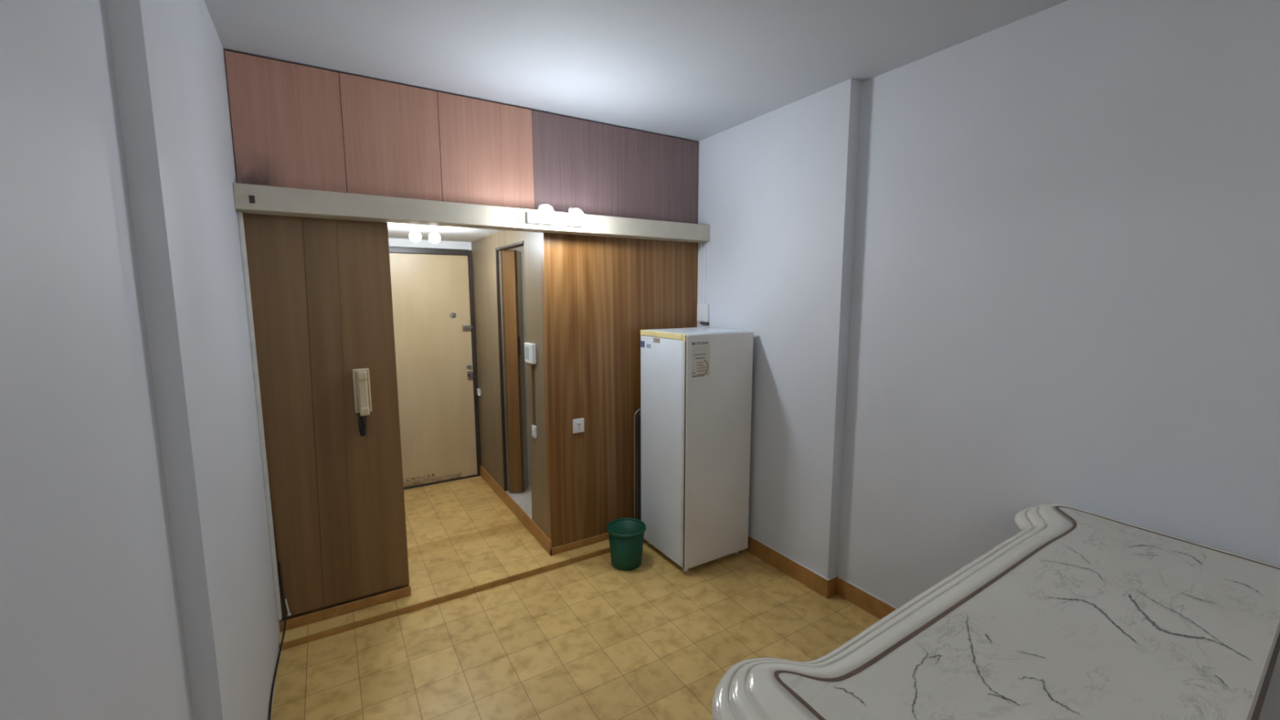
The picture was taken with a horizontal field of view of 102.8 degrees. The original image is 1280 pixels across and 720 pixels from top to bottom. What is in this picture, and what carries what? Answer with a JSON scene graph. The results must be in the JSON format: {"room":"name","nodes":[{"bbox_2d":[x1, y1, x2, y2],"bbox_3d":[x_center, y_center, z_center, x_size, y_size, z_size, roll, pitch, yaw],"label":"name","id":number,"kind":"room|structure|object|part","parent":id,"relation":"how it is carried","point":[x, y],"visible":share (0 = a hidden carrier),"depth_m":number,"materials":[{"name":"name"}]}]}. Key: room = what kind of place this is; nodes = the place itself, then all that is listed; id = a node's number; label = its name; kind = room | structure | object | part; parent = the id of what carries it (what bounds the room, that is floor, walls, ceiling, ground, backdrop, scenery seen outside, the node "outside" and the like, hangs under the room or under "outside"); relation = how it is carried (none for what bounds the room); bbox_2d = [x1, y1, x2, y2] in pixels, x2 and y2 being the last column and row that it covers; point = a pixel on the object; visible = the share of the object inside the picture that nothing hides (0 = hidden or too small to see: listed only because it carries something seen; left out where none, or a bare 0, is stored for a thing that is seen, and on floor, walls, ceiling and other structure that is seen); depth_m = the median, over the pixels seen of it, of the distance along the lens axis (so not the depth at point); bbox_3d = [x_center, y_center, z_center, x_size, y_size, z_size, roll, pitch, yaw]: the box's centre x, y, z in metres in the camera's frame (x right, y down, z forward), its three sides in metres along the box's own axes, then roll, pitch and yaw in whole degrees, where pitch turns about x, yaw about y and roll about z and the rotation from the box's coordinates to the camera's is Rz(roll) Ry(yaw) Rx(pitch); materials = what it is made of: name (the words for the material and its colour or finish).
{"room":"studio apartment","nodes":[
{"label":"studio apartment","id":0,"kind":"room"},
{"bbox_2d":[0,0,279,719],"bbox_3d":[-0.599,0.335,0.175,0.300,2.854,5.200,-5,8,-31],"label":"wall","id":1,"kind":"structure","parent":0,"point":[136,579],"depth_m":1.02,"materials":[{"name":"white paint"}]},
{"bbox_2d":[236,210,282,621],"bbox_3d":[-1.744,0.302,2.351,0.017,1.916,0.033,-5,8,-31],"label":"duct","id":2,"kind":"object","parent":1,"relation":"attached to","point":[240,215],"visible":1,"depth_m":2.33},
{"bbox_2d":[388,238,471,250],"bbox_3d":[-1.847,0.042,4.411,0.832,2.106,0.100,-5,8,-31],"label":"wall","id":3,"kind":"structure","parent":0,"point":[394,242],"depth_m":4.28,"materials":[{"name":"white paint"}]},
{"bbox_2d":[388,246,480,489],"bbox_3d":[-1.770,0.075,4.425,0.689,2.036,0.084,-5,8,-31],"label":"door","id":4,"kind":"structure","parent":3,"relation":"in","point":[433,299],"depth_m":4.41,"materials":[{"name":"beige paint"}]},
{"bbox_2d":[387,222,503,242],"bbox_3d":[-1.438,-0.963,3.561,0.882,0.100,1.752,-5,8,-31],"label":"ceiling","id":5,"kind":"structure","parent":0,"point":[395,230],"depth_m":3.79,"materials":[{"name":"white paint"}]},
{"bbox_2d":[408,224,441,243],"bbox_3d":[-1.426,-0.839,3.397,0.200,0.120,0.072,-5,8,-31],"label":"lamp","id":6,"kind":"object","parent":5,"relation":"attached to","point":[415,236],"visible":0.96,"depth_m":3.37,"materials":[{"name":"white plastic"}]},
{"bbox_2d":[411,226,417,231],"bbox_3d":[-1.480,-0.869,3.360,0.042,0.052,0.042,-5,8,-31],"label":"socket","id":7,"kind":"object","parent":6,"relation":"attached to","point":[415,228],"depth_m":3.35,"materials":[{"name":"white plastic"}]},
{"bbox_3d":[-1.480,-0.811,3.367,0.072,0.068,0.072,-5,8,-31],"label":"bulb","id":8,"kind":"part","parent":6,"relation":"part of","materials":[{"name":"white glass"}]},
{"bbox_3d":[-1.427,-0.885,3.391,0.200,0.012,0.060,-5,8,-31],"label":"plate","id":9,"kind":"part","parent":6,"relation":"part of","materials":[{"name":"white plastic"}]},
{"bbox_3d":[-1.378,-0.817,3.430,0.072,0.068,0.072,-5,8,-31],"label":"bulb","id":10,"kind":"part","parent":6,"relation":"part of","materials":[{"name":"white glass"}]},
{"bbox_2d":[431,227,437,233],"bbox_3d":[-1.378,-0.875,3.422,0.042,0.052,0.042,-5,8,-31],"label":"socket","id":11,"kind":"object","parent":6,"relation":"attached to","point":[433,231],"depth_m":3.41,"materials":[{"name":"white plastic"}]},
{"bbox_2d":[223,49,698,621],"bbox_3d":[-0.968,-0.142,3.485,2.577,2.700,1.080,-5,8,-31],"label":"wall","id":12,"kind":"structure","parent":0,"point":[321,290],"depth_m":2.66,"materials":[{"name":"brown wood"}]},
{"bbox_2d":[279,586,411,631],"bbox_3d":[-1.522,1.297,2.675,0.596,0.052,0.012,-5,8,-31],"label":"baseboard","id":13,"kind":"structure","parent":12,"relation":"attached to","point":[293,623],"depth_m":2.66,"materials":[{"name":"brown wood"}]},
{"bbox_2d":[351,368,372,435],"bbox_3d":[-1.400,0.217,2.586,0.074,0.344,0.062,-5,8,-31],"label":"phone","id":14,"kind":"object","parent":12,"relation":"attached to","point":[361,377],"visible":1,"depth_m":2.57,"materials":[{"name":"beige plastic"}]},
{"bbox_3d":[-1.413,0.328,2.604,0.039,0.121,0.026,-5,8,-31],"label":"coiled cord","id":15,"kind":"part","parent":14,"relation":"part of","materials":[{"name":"black plastic"}]},
{"bbox_2d":[232,182,710,242],"bbox_3d":[-0.651,-0.787,2.882,2.577,0.107,0.134,-5,8,-31],"label":"beam","id":16,"kind":"structure","parent":12,"relation":"attached to","point":[269,200],"depth_m":2.57,"materials":[{"name":"beige paint"}]},
{"bbox_2d":[248,195,255,203],"bbox_3d":[-1.656,-0.687,2.182,0.020,0.032,0.016,-5,8,-31],"label":"wall hook","id":17,"kind":"object","parent":16,"relation":"attached to","point":[251,198],"visible":1,"depth_m":2.19,"materials":[{"name":"brown paint"}]},
{"bbox_2d":[526,203,583,226],"bbox_3d":[-0.445,-0.807,2.828,0.325,0.103,0.169,-5,8,-31],"label":"lamp","id":18,"kind":"object","parent":16,"relation":"attached to","point":[544,215],"visible":1,"depth_m":2.81,"materials":[{"name":"white plastic"}]},
{"bbox_3d":[-0.504,-0.791,2.740,0.082,0.082,0.079,-5,8,-31],"label":"bulb","id":19,"kind":"part","parent":18,"relation":"part of","materials":[{"name":"white glass"}]},
{"bbox_3d":[-0.482,-0.794,2.889,0.325,0.060,0.030,-5,8,-31],"label":"plate","id":20,"kind":"part","parent":18,"relation":"part of","materials":[{"name":"white plastic"}]},
{"bbox_3d":[-0.354,-0.797,2.833,0.082,0.082,0.079,-5,8,-31],"label":"bulb","id":21,"kind":"part","parent":18,"relation":"part of","materials":[{"name":"white glass"}]},
{"bbox_2d":[572,417,584,433],"bbox_3d":[-0.392,0.420,3.266,0.078,0.090,0.012,-5,8,-31],"label":"wall socket","id":22,"kind":"object","parent":12,"relation":"attached to","point":[578,424],"visible":1,"depth_m":3.26,"materials":[{"name":"white plastic"}]},
{"bbox_2d":[550,532,608,555],"bbox_3d":[-0.077,1.185,3.558,1.164,0.046,0.012,-5,8,-31],"label":"baseboard","id":23,"kind":"structure","parent":12,"relation":"attached to","point":[605,536],"depth_m":3.36,"materials":[{"name":"brown wood"}]},
{"bbox_2d":[471,230,548,537],"bbox_3d":[-1.036,0.100,3.937,0.050,2.106,1.764,-5,8,-31],"label":"wall","id":24,"kind":"structure","parent":0,"point":[483,254],"depth_m":3.97,"materials":[{"name":"beige paint"}]},
{"bbox_2d":[476,387,480,395],"bbox_3d":[-1.431,0.284,4.541,0.019,0.060,0.060,-5,8,-31],"label":"wall plate","id":25,"kind":"object","parent":24,"relation":"attached to","point":[478,390],"visible":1,"depth_m":4.52,"materials":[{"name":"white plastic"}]},
{"bbox_2d":[494,240,528,493],"bbox_3d":[-0.840,0.130,3.750,0.196,1.901,0.636,-5,8,-31],"label":"door","id":26,"kind":"structure","parent":24,"relation":"in","point":[508,263],"depth_m":3.93,"materials":[{"name":"brown paint"}]},
{"bbox_3d":[-1.042,0.113,3.944,0.014,1.876,0.050,-4,8,-29],"label":"fold panel","id":27,"kind":"part","parent":26,"relation":"part of","materials":[{"name":"brown wood"}]},
{"bbox_3d":[-0.976,0.116,3.919,0.087,1.876,0.014,0,7,-2],"label":"fold panel","id":28,"kind":"part","parent":26,"relation":"part of","materials":[{"name":"orange wood"}]},
{"bbox_3d":[-0.923,-0.106,3.909,0.014,0.150,0.018,-5,8,-31],"label":"handle","id":29,"kind":"part","parent":26,"relation":"part of","materials":[{"name":"black rubber"}]},
{"bbox_3d":[-0.923,0.106,3.990,0.018,1.876,0.124,0,7,3],"label":"lead panel","id":30,"kind":"part","parent":26,"relation":"part of","materials":[{"name":"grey wood"}]},
{"bbox_2d":[480,465,551,555],"bbox_3d":[-1.017,1.105,3.979,0.012,0.101,1.726,-5,8,-31],"label":"baseboard","id":31,"kind":"structure","parent":24,"relation":"attached to","point":[540,536],"depth_m":3.77,"materials":[{"name":"brown wood"}]},
{"bbox_2d":[524,342,536,364],"bbox_3d":[-0.712,-0.044,3.312,0.029,0.127,0.146,-5,8,-31],"label":"door chime","id":32,"kind":"object","parent":24,"relation":"attached to","point":[530,348],"visible":1,"depth_m":3.27,"materials":[{"name":"white plastic"}]},
{"bbox_2d":[529,363,535,425],"bbox_3d":[-0.704,0.224,3.348,0.014,0.412,0.030,-5,8,-31],"label":"duct","id":33,"kind":"object","parent":24,"relation":"attached to","point":[531,366],"visible":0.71,"depth_m":3.34,"materials":[{"name":"brown plastic"}]},
{"bbox_2d":[531,424,537,438],"bbox_3d":[-0.697,0.471,3.363,0.021,0.078,0.064,-5,8,-31],"label":"light switch","id":34,"kind":"object","parent":24,"relation":"attached to","point":[534,428],"visible":1,"depth_m":3.34,"materials":[{"name":"white plastic"}]},
{"bbox_2d":[506,484,532,519],"bbox_3d":[-0.379,1.106,4.037,1.134,0.110,1.030,-5,8,-31],"label":"floor","id":35,"kind":"structure","parent":0,"point":[523,500],"depth_m":3.92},
{"bbox_2d":[271,475,879,719],"bbox_3d":[0.172,1.521,1.817,3.160,0.184,6.914,-5,8,-31],"label":"floor","id":36,"kind":"structure","parent":0,"point":[591,638],"depth_m":2.56,"materials":[{"name":"tile"}]},
{"bbox_2d":[267,562,290,719],"bbox_3d":[-1.421,1.246,1.952,0.040,0.399,1.310,-4,8,-30],"label":"power cable","id":37,"kind":"object","parent":36,"relation":"on","point":[285,602],"visible":1,"depth_m":2.44,"materials":[{"name":"black rubber"}]},
{"bbox_2d":[278,538,646,650],"bbox_3d":[-0.624,1.284,3.107,2.577,0.033,0.008,-5,8,-31],"label":"step edge","id":38,"kind":"structure","parent":36,"relation":"attached to","point":[303,640],"depth_m":2.79,"materials":[{"name":"brown wood"}]},
{"bbox_2d":[606,517,645,570],"bbox_3d":[-0.086,1.161,3.216,0.248,0.246,0.248,-5,8,-31],"label":"bucket","id":39,"kind":"object","parent":36,"relation":"on","point":[626,535],"visible":1,"depth_m":3.14,"materials":[{"name":"green plastic"}]},
{"bbox_2d":[634,327,753,571],"bbox_3d":[0.331,0.535,3.332,0.544,1.458,0.542,-5,8,-31],"label":"refrigerator","id":40,"kind":"object","parent":36,"relation":"on","point":[694,421],"visible":0.91,"depth_m":3.13,"materials":[{"name":"white metal"}]},
{"bbox_3d":[0.197,0.759,3.564,0.498,0.835,0.014,-5,8,-31],"label":"plate","id":41,"kind":"part","parent":40,"relation":"part of","materials":[{"name":"black metal"}]},
{"bbox_3d":[0.130,-0.155,3.128,0.026,0.035,0.453,-5,8,-31],"label":"edge trim","id":42,"kind":"part","parent":40,"relation":"part of","materials":[{"name":"plastic"}]},
{"bbox_3d":[0.483,0.543,3.113,0.510,1.412,0.009,-5,8,-31],"label":"door","id":43,"kind":"part","parent":40,"relation":"part of","materials":[{"name":"white metal"}]},
{"bbox_2d":[711,503,1279,719],"bbox_3d":[1.009,1.071,1.306,1.789,0.901,0.726,-5,8,-31],"label":"table","id":44,"kind":"object","parent":36,"relation":"on","point":[1079,614],"depth_m":1.14,"materials":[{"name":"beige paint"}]},
{"bbox_2d":[204,0,1068,142],"bbox_3d":[0.637,-1.228,0.699,3.160,0.150,5.120,-5,8,-31],"label":"ceiling","id":45,"kind":"structure","parent":0,"point":[694,70],"depth_m":2.17,"materials":[{"name":"white paint"}]},
{"bbox_2d":[697,0,1279,719],"bbox_3d":[1.844,0.140,1.667,0.283,2.854,5.200,-5,8,-31],"label":"wall","id":46,"kind":"structure","parent":0,"point":[980,281],"depth_m":2.06,"materials":[{"name":"white paint"}]},
{"bbox_2d":[699,241,706,303],"bbox_3d":[0.441,-0.609,3.586,0.008,0.428,0.060,-5,8,-31],"label":"duct","id":47,"kind":"object","parent":46,"relation":"attached to","point":[701,243],"visible":1,"depth_m":3.58,"materials":[{"name":"white plastic"}]},
{"bbox_2d":[697,303,709,324],"bbox_3d":[0.443,-0.323,3.601,0.028,0.144,0.114,-5,8,-31],"label":"junction box","id":48,"kind":"object","parent":46,"relation":"attached to","point":[703,309],"visible":1,"depth_m":3.58,"materials":[{"name":"white plastic"}]},
{"bbox_3d":[0.433,-0.331,3.593,0.004,0.110,0.098,-5,8,-31],"label":"lid","id":49,"kind":"part","parent":48,"relation":"part of","materials":[{"name":"white plastic"}]},
{"bbox_2d":[745,533,897,619],"bbox_3d":[1.762,1.410,1.764,0.093,0.110,4.780,-5,8,-31],"label":"baseboard","id":50,"kind":"structure","parent":46,"relation":"attached to","point":[827,588],"depth_m":2.88,"materials":[{"name":"brown wood"}]}
]}

